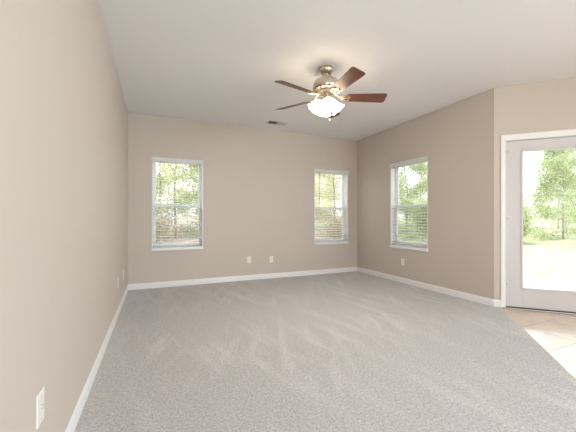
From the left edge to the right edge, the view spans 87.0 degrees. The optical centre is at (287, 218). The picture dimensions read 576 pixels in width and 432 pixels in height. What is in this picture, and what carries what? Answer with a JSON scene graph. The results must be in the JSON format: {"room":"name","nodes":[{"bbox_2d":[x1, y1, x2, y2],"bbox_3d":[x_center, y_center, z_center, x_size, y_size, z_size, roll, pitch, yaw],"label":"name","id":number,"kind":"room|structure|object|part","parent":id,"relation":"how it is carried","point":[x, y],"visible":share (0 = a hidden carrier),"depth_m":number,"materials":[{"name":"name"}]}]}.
{"room":"empty living room","nodes":[
{"label":"empty living room","id":0,"kind":"room"},
{"bbox_2d":[0,0,127,431],"bbox_3d":[-0.142,-0.241,-0.856,0.150,2.800,12.300,0,0,-24],"label":"wall","id":1,"kind":"structure","parent":0,"point":[64,113],"depth_m":1.32,"materials":[{"name":"beige paint"}]},
{"bbox_2d":[36,386,45,428],"bbox_3d":[-0.914,0.699,1.129,0.018,0.120,0.074,0,0,-24],"label":"cable plate","id":2,"kind":"object","parent":1,"relation":"attached to","point":[40,406],"visible":1,"depth_m":1.12,"materials":[{"name":"white plastic"}]},
{"bbox_2d":[65,285,127,431],"bbox_3d":[-0.068,1.055,-0.824,0.010,0.089,12.000,0,0,-24],"label":"baseboard","id":3,"kind":"structure","parent":1,"relation":"attached to","point":[74,419],"depth_m":2.01,"materials":[{"name":"white paint"}]},
{"bbox_2d":[128,112,356,283],"bbox_3d":[-0.536,-0.241,5.598,4.579,2.800,0.150,0,0,-24],"label":"wall","id":4,"kind":"structure","parent":0,"point":[258,184],"depth_m":5.38,"materials":[{"name":"beige paint"}]},
{"bbox_2d":[152,161,203,250],"bbox_3d":[-1.821,-0.231,5.027,0.798,1.489,0.172,0,0,-24],"label":"window","id":5,"kind":"structure","parent":4,"relation":"in","point":[200,171],"depth_m":5.01,"materials":[{"name":"white paint"}]},
{"bbox_3d":[-1.849,-0.577,5.092,0.734,0.741,0.020,0,0,-24],"label":"sash","id":6,"kind":"part","parent":5,"relation":"part of","materials":[{"name":"clear glass"}]},
{"bbox_2d":[152,157,202,247],"bbox_3d":[-1.804,-0.252,4.988,0.794,1.459,0.091,0,0,-24],"label":"window blind","id":7,"kind":"object","parent":5,"relation":"attached to","point":[154,159],"visible":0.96,"depth_m":4.98,"materials":[{"name":"white plastic"}]},
{"bbox_3d":[-1.810,0.467,5.001,0.754,0.020,0.052,0,0,-24],"label":"rail","id":8,"kind":"part","parent":7,"relation":"part of","materials":[{"name":"white plastic"}]},
{"bbox_3d":[-1.838,0.106,5.067,0.734,0.694,0.025,0,0,-24],"label":"sash","id":9,"kind":"part","parent":5,"relation":"part of","materials":[{"name":"clear glass"}]},
{"bbox_3d":[-1.808,0.497,4.998,0.798,0.032,0.110,0,0,-24],"label":"sill","id":10,"kind":"part","parent":5,"relation":"part of","materials":[{"name":"white paint"}]},
{"bbox_2d":[128,267,356,289],"bbox_3d":[-0.504,1.055,5.525,4.279,0.089,0.010,0,0,-24],"label":"baseboard","id":11,"kind":"structure","parent":4,"relation":"attached to","point":[349,269],"depth_m":5.32,"materials":[{"name":"white paint"}]},
{"bbox_2d":[314,172,348,244],"bbox_3d":[0.852,-0.231,6.191,0.801,1.489,0.172,0,0,-24],"label":"window","id":12,"kind":"structure","parent":4,"relation":"in","point":[345,179],"depth_m":6.28,"materials":[{"name":"white paint"}]},
{"bbox_3d":[0.835,0.106,6.230,0.737,0.694,0.025,0,0,-24],"label":"sash","id":13,"kind":"part","parent":12,"relation":"part of","materials":[{"name":"clear glass"}]},
{"bbox_2d":[314,169,348,241],"bbox_3d":[0.870,-0.252,6.151,0.797,1.459,0.091,0,0,-24],"label":"window blind","id":14,"kind":"object","parent":12,"relation":"attached to","point":[317,171],"visible":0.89,"depth_m":6.13,"materials":[{"name":"white plastic"}]},
{"bbox_3d":[0.865,0.497,6.162,0.801,0.032,0.110,0,0,-24],"label":"sill","id":15,"kind":"part","parent":12,"relation":"part of","materials":[{"name":"white paint"}]},
{"bbox_3d":[0.824,-0.577,6.256,0.737,0.741,0.020,0,0,-24],"label":"sash","id":16,"kind":"part","parent":12,"relation":"part of","materials":[{"name":"clear glass"}]},
{"bbox_2d":[74,271,575,431],"bbox_3d":[0.946,1.124,2.262,4.333,0.050,7.150,0,0,-24],"label":"floor","id":17,"kind":"structure","parent":0,"point":[355,351],"depth_m":2.26,"materials":[{"name":"beige carpet"}]},
{"bbox_2d":[98,0,575,140],"bbox_3d":[2.310,-1.731,0.211,5.498,0.180,12.300,0,0,-24],"label":"ceiling","id":18,"kind":"structure","parent":0,"point":[213,61],"depth_m":3.00,"materials":[{"name":"white paint"}]},
{"bbox_2d":[266,120,287,125],"bbox_3d":[-0.188,-1.633,5.188,0.340,0.014,0.170,0,0,-24],"label":"ceiling vent","id":19,"kind":"object","parent":18,"relation":"in","point":[269,121],"visible":1,"depth_m":5.18,"materials":[{"name":"white metal"}]},
{"bbox_2d":[275,65,386,120],"bbox_3d":[0.422,-1.345,3.266,1.265,0.590,1.230,0,0,-24],"label":"ceiling fan","id":20,"kind":"object","parent":18,"relation":"hanging from","point":[327,85],"visible":1,"depth_m":3.24,"materials":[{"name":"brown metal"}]},
{"bbox_3d":[0.064,-1.319,3.545,0.446,0.006,0.148,0,17,34],"label":"fan blade","id":21,"kind":"part","parent":20,"relation":"part of","materials":[{"name":"brown wood"}]},
{"bbox_3d":[0.078,-1.319,3.042,0.446,0.006,0.148,0,17,-38],"label":"fan blade","id":22,"kind":"part","parent":20,"relation":"part of","materials":[{"name":"brown wood"}]},
{"bbox_3d":[0.294,-1.212,3.297,0.155,0.157,0.156,0,0,-24],"label":"lamp shade","id":23,"kind":"part","parent":20,"relation":"part of","materials":[{"name":"white glass"}]},
{"bbox_3d":[0.411,-1.212,3.426,0.156,0.157,0.155,0,0,-24],"label":"lamp shade","id":24,"kind":"part","parent":20,"relation":"part of","materials":[{"name":"white glass"}]},
{"bbox_3d":[0.423,-1.212,3.180,0.156,0.157,0.155,0,0,-24],"label":"lamp shade","id":25,"kind":"part","parent":20,"relation":"part of","materials":[{"name":"white glass"}]},
{"bbox_3d":[0.539,-1.319,3.713,0.148,0.006,0.446,-18,-5,16],"label":"fan blade","id":26,"kind":"part","parent":20,"relation":"part of","materials":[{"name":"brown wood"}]},
{"bbox_3d":[0.540,-1.212,3.309,0.155,0.157,0.156,0,0,-24],"label":"lamp shade","id":27,"kind":"part","parent":20,"relation":"part of","materials":[{"name":"white glass"}]},
{"bbox_3d":[0.560,-1.319,2.899,0.148,0.006,0.446,18,-6,-19],"label":"fan blade","id":28,"kind":"part","parent":20,"relation":"part of","materials":[{"name":"brown wood"}]},
{"bbox_3d":[0.845,-1.319,3.314,0.446,0.006,0.148,0,-17,-2],"label":"fan blade","id":29,"kind":"part","parent":20,"relation":"part of","materials":[{"name":"brown wood"}]},
{"bbox_2d":[357,88,493,298],"bbox_3d":[2.057,-0.241,5.192,0.150,2.800,2.965,0,0,-24],"label":"wall","id":30,"kind":"structure","parent":0,"point":[457,139],"depth_m":4.45,"materials":[{"name":"beige paint"}]},
{"bbox_2d":[390,160,427,251],"bbox_3d":[2.073,-0.231,5.127,0.172,1.489,0.828,0,0,-24],"label":"window","id":31,"kind":"structure","parent":30,"relation":"in","point":[392,179],"depth_m":5.47,"materials":[{"name":"white paint"}]},
{"bbox_2d":[390,156,427,248],"bbox_3d":[2.034,-0.252,5.110,0.091,1.459,0.824,0,0,-24],"label":"window blind","id":32,"kind":"object","parent":31,"relation":"attached to","point":[424,158],"visible":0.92,"depth_m":5.08,"materials":[{"name":"white plastic"}]},
{"bbox_3d":[2.047,0.467,5.116,0.052,0.020,0.784,0,0,-24],"label":"rail","id":33,"kind":"part","parent":32,"relation":"part of","materials":[{"name":"white plastic"}]},
{"bbox_3d":[2.159,-0.230,4.859,0.061,1.375,0.002,0,0,-24],"label":"ladder cord","id":34,"kind":"part","parent":32,"relation":"part of","materials":[{"name":"white fabric"}]},
{"bbox_3d":[2.044,0.497,5.115,0.110,0.032,0.828,0,0,-24],"label":"sill","id":35,"kind":"part","parent":31,"relation":"part of","materials":[{"name":"white paint"}]},
{"bbox_3d":[2.138,-0.577,5.155,0.020,0.741,0.764,0,0,-24],"label":"sash","id":36,"kind":"part","parent":31,"relation":"part of","materials":[{"name":"clear glass"}]},
{"bbox_3d":[2.113,0.106,5.144,0.025,0.694,0.764,0,0,-24],"label":"sash","id":37,"kind":"part","parent":31,"relation":"part of","materials":[{"name":"clear glass"}]},
{"bbox_2d":[357,267,493,306],"bbox_3d":[2.014,1.055,5.089,0.010,0.089,2.819,0,0,-24],"label":"baseboard","id":38,"kind":"structure","parent":30,"relation":"attached to","point":[487,301],"depth_m":4.61,"materials":[{"name":"white paint"}]},
{"bbox_2d":[494,77,575,299],"bbox_3d":[3.241,-0.241,3.623,1.362,2.800,0.150,0,0,21],"label":"wall","id":39,"kind":"structure","parent":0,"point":[550,105],"depth_m":3.69,"materials":[{"name":"beige paint"}]},
{"bbox_2d":[494,299,500,306],"bbox_3d":[2.609,1.055,3.785,0.076,0.089,0.010,0,0,22],"label":"baseboard","id":40,"kind":"structure","parent":39,"relation":"attached to","point":[497,303],"depth_m":3.78,"materials":[{"name":"white paint"}]},
{"bbox_2d":[501,129,575,307],"bbox_3d":[3.114,0.032,3.583,1.011,2.134,0.016,0,0,21],"label":"door frame","id":41,"kind":"structure","parent":39,"relation":"attached to","point":[571,132],"depth_m":3.75,"materials":[{"name":"white paint"}]},
{"bbox_2d":[506,135,575,313],"bbox_3d":[3.134,0.067,3.635,0.920,2.064,0.206,0,0,21],"label":"door","id":42,"kind":"structure","parent":39,"relation":"attached to","point":[518,296],"depth_m":3.71,"materials":[{"name":"white paint"}]},
{"bbox_2d":[503,308,575,378],"bbox_3d":[2.883,1.126,-1.104,5.198,0.046,9.131,0,0,-24],"label":"floor tile","id":43,"kind":"structure","parent":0,"point":[555,332],"depth_m":3.00,"materials":[{"name":"beige tile"}]},
{"label":"outside","id":44,"kind":"structure","parent":0,"visible":0},
{"bbox_2d":[198,216,575,277],"bbox_3d":[23.158,0.343,26.736,55.400,1.971,100.000,0,0,-24],"label":"lawn","id":45,"kind":"structure","parent":44,"point":[541,257],"depth_m":11.14,"materials":[{"name":"green plant"}]},
{"bbox_2d":[315,173,341,225],"bbox_3d":[3.965,-3.605,27.776,5.103,9.296,4.429,0,0,-20],"label":"leafy tree","id":46,"kind":"object","parent":45,"relation":"on","point":[317,175],"visible":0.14,"depth_m":26.93,"materials":[{"name":"green plant"}]},
{"bbox_2d":[315,176,341,215],"bbox_3d":[1.739,-3.208,22.455,4.813,8.768,4.177,0,0,16],"label":"leafy tree","id":47,"kind":"object","parent":45,"relation":"on","point":[316,176],"visible":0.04,"depth_m":21.97,"materials":[{"name":"green plant"}]},
{"bbox_2d":[398,162,426,237],"bbox_3d":[6.932,-2.305,18.433,4.242,7.266,5.054,0,0,29],"label":"leafy tree","id":48,"kind":"object","parent":45,"relation":"on","point":[416,188],"visible":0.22,"depth_m":17.91,"materials":[{"name":"green plant"}]},
{"bbox_2d":[398,163,426,218],"bbox_3d":[10.116,-3.190,23.511,4.783,8.713,4.151,0,0,43],"label":"leafy tree","id":49,"kind":"object","parent":45,"relation":"on","point":[415,165],"visible":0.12,"depth_m":23.17,"materials":[{"name":"green plant"}]},
{"bbox_2d":[401,196,426,238],"bbox_3d":[6.901,0.025,15.014,2.506,2.729,2.107,0,0,29],"label":"shrub","id":50,"kind":"object","parent":45,"relation":"on","point":[424,213],"visible":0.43,"depth_m":14.96,"materials":[{"name":"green plant"}]},
{"bbox_2d":[523,191,531,213],"bbox_3d":[15.090,-1.767,21.456,3.823,5.496,3.209,0,0,26],"label":"leafy tree","id":51,"kind":"object","parent":45,"relation":"on","point":[523,191],"visible":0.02,"depth_m":20.40,"materials":[{"name":"green plant"}]},
{"bbox_2d":[523,199,547,242],"bbox_3d":[10.475,0.218,13.819,1.825,2.362,2.170,0,0,17],"label":"shrub","id":52,"kind":"object","parent":45,"relation":"on","point":[526,217],"visible":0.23,"depth_m":13.40,"materials":[{"name":"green plant"}]},
{"bbox_2d":[524,149,575,239],"bbox_3d":[13.473,-1.497,14.876,3.763,5.410,3.159,0,0,22],"label":"leafy tree","id":53,"kind":"object","parent":45,"relation":"on","point":[557,155],"visible":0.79,"depth_m":14.81,"materials":[{"name":"green plant"}]},
{"bbox_2d":[527,152,575,228],"bbox_3d":[19.154,-2.475,21.708,3.177,6.667,3.660,0,0,-17],"label":"leafy tree","id":54,"kind":"object","parent":45,"relation":"on","point":[547,202],"visible":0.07,"depth_m":21.56,"materials":[{"name":"green plant"}]},
{"bbox_2d":[539,149,575,233],"bbox_3d":[16.473,-1.873,17.829,2.716,5.700,3.129,0,0,15],"label":"leafy tree","id":55,"kind":"object","parent":45,"relation":"on","point":[559,178],"visible":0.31,"depth_m":18.05,"materials":[{"name":"green plant"}]},
{"bbox_2d":[553,184,575,237],"bbox_3d":[11.779,0.030,11.658,2.550,2.777,2.144,0,0,43],"label":"shrub","id":56,"kind":"object","parent":45,"relation":"on","point":[573,215],"visible":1,"depth_m":12.25,"materials":[{"name":"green plant"}]},
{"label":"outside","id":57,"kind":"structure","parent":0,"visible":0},
{"label":"yard","id":58,"kind":"structure","parent":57,"visible":0},
{"bbox_2d":[512,275,575,313],"bbox_3d":[4.748,1.279,4.808,5.100,0.200,3.140,0,0,21],"label":"patio slab","id":59,"kind":"object","parent":58,"relation":"on","point":[529,281],"visible":0.09,"depth_m":5.62,"materials":[{"name":"grey concrete"}]},
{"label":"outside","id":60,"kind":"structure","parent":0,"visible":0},
{"bbox_2d":[157,215,425,243],"bbox_3d":[-5.910,0.484,37.641,100.000,2.493,56.800,0,0,-24],"label":"ground","id":61,"kind":"structure","parent":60,"point":[179,216],"depth_m":18.86,"materials":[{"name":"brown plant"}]},
{"bbox_2d":[156,176,172,215],"bbox_3d":[-9.405,-3.165,18.586,4.770,8.690,4.140,0,0,-29],"label":"leafy tree","id":62,"kind":"object","parent":61,"relation":"on","point":[163,207],"visible":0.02,"depth_m":19.07,"materials":[{"name":"green plant"}]},
{"bbox_2d":[156,208,180,243],"bbox_3d":[-5.302,0.435,11.815,2.383,1.962,2.450,0,0,0],"label":"shrub","id":63,"kind":"object","parent":61,"relation":"on","point":[158,221],"visible":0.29,"depth_m":11.83,"materials":[{"name":"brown plant"}]},
{"bbox_2d":[156,163,194,220],"bbox_3d":[-9.016,-2.261,23.109,3.817,6.571,4.134,0,0,19],"label":"leafy tree","id":64,"kind":"object","parent":61,"relation":"on","point":[166,166],"visible":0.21,"depth_m":22.97,"materials":[{"name":"green plant"}]},
{"bbox_2d":[156,163,198,238],"bbox_3d":[-5.454,-2.556,15.072,4.514,7.731,5.378,0,0,26],"label":"leafy tree","id":65,"kind":"object","parent":61,"relation":"on","point":[184,176],"visible":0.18,"depth_m":15.23,"materials":[{"name":"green plant"}]},
{"bbox_2d":[176,165,198,218],"bbox_3d":[-5.461,-2.756,20.003,3.713,7.793,4.278,0,0,-45],"label":"leafy tree","id":66,"kind":"object","parent":61,"relation":"on","point":[183,190],"visible":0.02,"depth_m":19.19,"materials":[{"name":"green plant"}]},
{"bbox_2d":[315,174,341,227],"bbox_3d":[2.601,-1.983,17.226,4.220,6.708,3.897,0,0,-6],"label":"leafy tree","id":67,"kind":"object","parent":61,"relation":"on","point":[327,186],"visible":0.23,"depth_m":17.17,"materials":[{"name":"green plant"}]},
{"bbox_2d":[315,212,341,238],"bbox_3d":[2.190,0.487,13.599,2.283,1.828,2.220,0,0,-38],"label":"shrub","id":68,"kind":"object","parent":61,"relation":"on","point":[337,218],"visible":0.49,"depth_m":13.47,"materials":[{"name":"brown plant"}]}
]}

